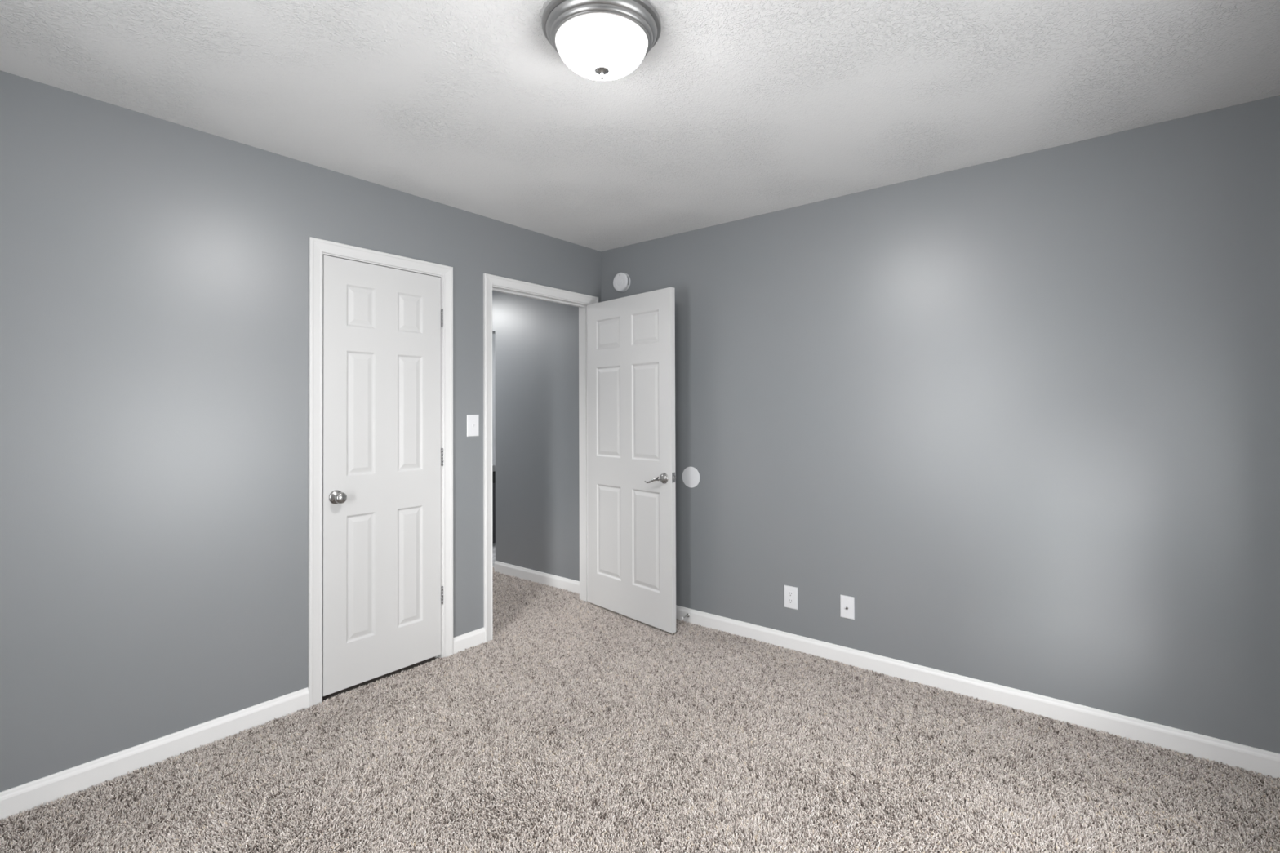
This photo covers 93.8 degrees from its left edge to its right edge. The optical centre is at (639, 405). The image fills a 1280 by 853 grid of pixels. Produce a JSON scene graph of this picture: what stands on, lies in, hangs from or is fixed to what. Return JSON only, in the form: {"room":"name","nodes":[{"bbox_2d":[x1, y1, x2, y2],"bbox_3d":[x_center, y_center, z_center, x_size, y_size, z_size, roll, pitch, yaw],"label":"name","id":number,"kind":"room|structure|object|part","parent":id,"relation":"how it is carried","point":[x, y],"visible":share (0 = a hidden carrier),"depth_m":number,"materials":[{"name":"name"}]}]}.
{"room":"empty bedroom","nodes":[
{"label":"empty bedroom","id":0,"kind":"room"},
{"bbox_2d":[0,70,600,791],"bbox_3d":[-1.466,0.134,2.826,0.115,2.454,3.660,-1,-1,39],"label":"wall","id":1,"kind":"structure","parent":0,"point":[154,271],"depth_m":2.29,"materials":[{"name":"grey paint"}]},
{"bbox_2d":[0,626,484,820],"bbox_3d":[-1.412,1.313,2.775,0.012,0.094,3.636,-1,-1,39],"label":"baseboard","id":2,"kind":"structure","parent":1,"relation":"attached to","point":[28,796],"depth_m":2.25,"materials":[{"name":"white paint"}]},
{"bbox_2d":[307,236,453,708],"bbox_3d":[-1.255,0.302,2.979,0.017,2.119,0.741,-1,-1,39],"label":"trim","id":3,"kind":"structure","parent":1,"relation":"attached to","point":[317,246],"depth_m":2.74,"materials":[{"name":"white paint"}]},
{"bbox_2d":[322,254,443,696],"bbox_3d":[-1.248,0.322,2.979,0.100,2.026,0.618,-1,-1,39],"label":"door","id":4,"kind":"structure","parent":1,"relation":"in","point":[383,453],"depth_m":2.95,"materials":[{"name":"white paint"}]},
{"bbox_3d":[-1.392,0.428,2.771,0.065,0.065,0.065,-1,-1,39],"label":"knob","id":5,"kind":"part","parent":4,"relation":"part of","materials":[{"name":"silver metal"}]},
{"bbox_2d":[466,414,479,436],"bbox_3d":[-0.938,0.115,3.375,0.016,0.121,0.079,-1,-1,39],"label":"light switch","id":6,"kind":"object","parent":1,"relation":"attached to","point":[473,420],"visible":1,"depth_m":3.37,"materials":[{"name":"white plastic"}]},
{"bbox_2d":[483,273,598,642],"bbox_3d":[-0.591,0.305,3.802,0.017,2.123,0.956,-1,-1,39],"label":"trim","id":7,"kind":"structure","parent":1,"relation":"attached to","point":[489,280],"depth_m":3.45,"materials":[{"name":"white paint"}]},
{"bbox_2d":[492,284,589,601],"bbox_3d":[-0.642,0.328,3.843,0.115,2.078,0.866,-1,-1,39],"label":"trim","id":8,"kind":"structure","parent":1,"relation":"attached to","point":[583,320],"depth_m":4.16,"materials":[{"name":"white paint"}]},
{"bbox_2d":[578,386,579,466],"bbox_3d":[-0.693,0.306,3.885,0.017,2.123,0.956,-1,-1,39],"label":"trim","id":9,"kind":"structure","parent":1,"relation":"attached to","point":[579,387],"depth_m":4.21,"materials":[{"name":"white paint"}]},
{"bbox_2d":[586,287,675,633],"bbox_3d":[-0.074,0.324,3.814,0.149,2.030,0.818,0,-1,-43],"label":"door","id":10,"kind":"structure","parent":1,"relation":"in","point":[632,486],"depth_m":3.76,"materials":[{"name":"white paint"}]},
{"bbox_3d":[0.094,0.434,3.564,0.057,0.067,0.152,0,-1,-43],"label":"handle","id":11,"kind":"part","parent":10,"relation":"part of","materials":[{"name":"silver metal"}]},
{"bbox_3d":[0.197,0.425,3.519,0.025,0.060,0.002,0,-1,-43],"label":"latch plate","id":12,"kind":"part","parent":10,"relation":"part of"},
{"bbox_2d":[492,333,495,466],"bbox_3d":[-2.088,0.178,7.296,0.100,2.454,2.285,-1,-1,39],"label":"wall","id":13,"kind":"structure","parent":0,"point":[493,335],"depth_m":7.53,"materials":[{"name":"grey paint"}]},
{"bbox_2d":[0,0,1279,251],"bbox_3d":[-0.655,-1.129,3.648,6.935,0.080,6.175,-1,-1,39],"label":"ceiling","id":14,"kind":"structure","parent":0,"point":[738,109],"depth_m":2.08,"materials":[{"name":"white paint"}]},
{"bbox_2d":[542,0,661,80],"bbox_3d":[-0.111,-1.030,1.750,0.347,0.156,0.347,-1,-1,39],"label":"ceiling light","id":15,"kind":"object","parent":14,"relation":"attached to","point":[599,40],"visible":1,"depth_m":1.67,"materials":[{"name":"white glass"}]},
{"bbox_3d":[-0.111,-1.022,1.750,0.266,0.092,0.266,-1,-1,39],"label":"lamp shade","id":16,"kind":"part","parent":15,"relation":"part of","materials":[{"name":"white glass"}]},
{"bbox_2d":[8,542,1279,852],"bbox_3d":[-0.646,1.385,3.624,6.935,0.060,6.175,-1,-1,39],"label":"floor","id":17,"kind":"structure","parent":0,"point":[324,698],"depth_m":2.07,"materials":[{"name":"beige carpet"}]},
{"bbox_2d":[492,465,495,543],"bbox_3d":[-1.555,1.024,6.272,0.520,0.720,1.020,-1,-1,39],"label":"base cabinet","id":18,"kind":"object","parent":17,"relation":"on","point":[493,466],"visible":0.02,"depth_m":5.99,"materials":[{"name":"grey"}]},
{"bbox_2d":[0,567,1279,852],"bbox_3d":[-1.021,1.347,2.503,5.880,0.018,3.725,-1,-1,39],"label":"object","id":19,"kind":"structure","parent":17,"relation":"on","point":[735,657],"depth_m":2.19,"materials":[{"name":"beige carpet"}]},
{"bbox_2d":[492,94,1279,753],"bbox_3d":[-0.072,0.141,4.126,6.420,2.454,0.115,-1,-1,39],"label":"wall","id":20,"kind":"structure","parent":0,"point":[1022,411],"depth_m":2.70,"materials":[{"name":"grey paint"}]},
{"bbox_2d":[494,560,579,593],"bbox_3d":[-1.288,1.334,5.019,2.385,0.094,0.012,-1,-1,39],"label":"baseboard","id":21,"kind":"structure","parent":20,"relation":"attached to","point":[562,583],"depth_m":4.60,"materials":[{"name":"white paint"}]},
{"bbox_2d":[613,272,630,292],"bbox_3d":[-0.128,-0.838,4.079,0.132,0.132,0.038,-1,-1,39],"label":"smoke detector","id":22,"kind":"object","parent":20,"relation":"attached to","point":[621,282],"visible":1,"depth_m":4.06,"materials":[{"name":"white plastic"}]},
{"bbox_2d":[680,613,689,619],"bbox_3d":[0.277,1.309,3.701,0.022,0.022,0.073,-1,-1,39],"label":"door stop","id":23,"kind":"object","parent":20,"relation":"attached to","point":[687,615],"visible":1,"depth_m":3.70,"materials":[{"name":"grey metal"}]},
{"bbox_2d":[682,466,699,488],"bbox_3d":[0.317,0.449,3.733,0.131,0.131,0.004,-1,-1,39],"label":"bumper cover","id":24,"kind":"object","parent":20,"relation":"attached to","point":[691,476],"visible":1,"depth_m":3.73,"materials":[{"name":"white plastic"}]},
{"bbox_2d":[784,585,797,609],"bbox_3d":[0.834,1.063,3.310,0.078,0.122,0.007,-1,-1,39],"label":"wall outlet","id":25,"kind":"object","parent":20,"relation":"attached to","point":[790,592],"visible":1,"depth_m":3.31,"materials":[{"name":"white plastic"}]},
{"bbox_2d":[787,598,793,604],"bbox_3d":[0.832,1.082,3.308,0.034,0.028,0.002,-1,-1,39],"label":"receptacle","id":26,"kind":"object","parent":25,"relation":"attached to","point":[790,601],"depth_m":3.31,"materials":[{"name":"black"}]},
{"bbox_2d":[787,591,793,596],"bbox_3d":[0.832,1.043,3.309,0.034,0.028,0.002,-1,-1,39],"label":"receptacle","id":27,"kind":"object","parent":25,"relation":"attached to","point":[790,593],"depth_m":3.31,"materials":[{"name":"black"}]},
{"bbox_2d":[840,594,854,619],"bbox_3d":[1.075,1.051,3.111,0.073,0.116,0.015,-1,-1,39],"label":"cable plate","id":28,"kind":"object","parent":20,"relation":"attached to","point":[846,602],"visible":1,"depth_m":3.11,"materials":[{"name":"white plastic"}]},
{"bbox_2d":[675,604,1279,779],"bbox_3d":[1.055,1.307,3.127,3.408,0.094,0.012,-1,-1,39],"label":"baseboard","id":29,"kind":"structure","parent":20,"relation":"attached to","point":[1265,762],"depth_m":2.63,"materials":[{"name":"white paint"}]}
]}

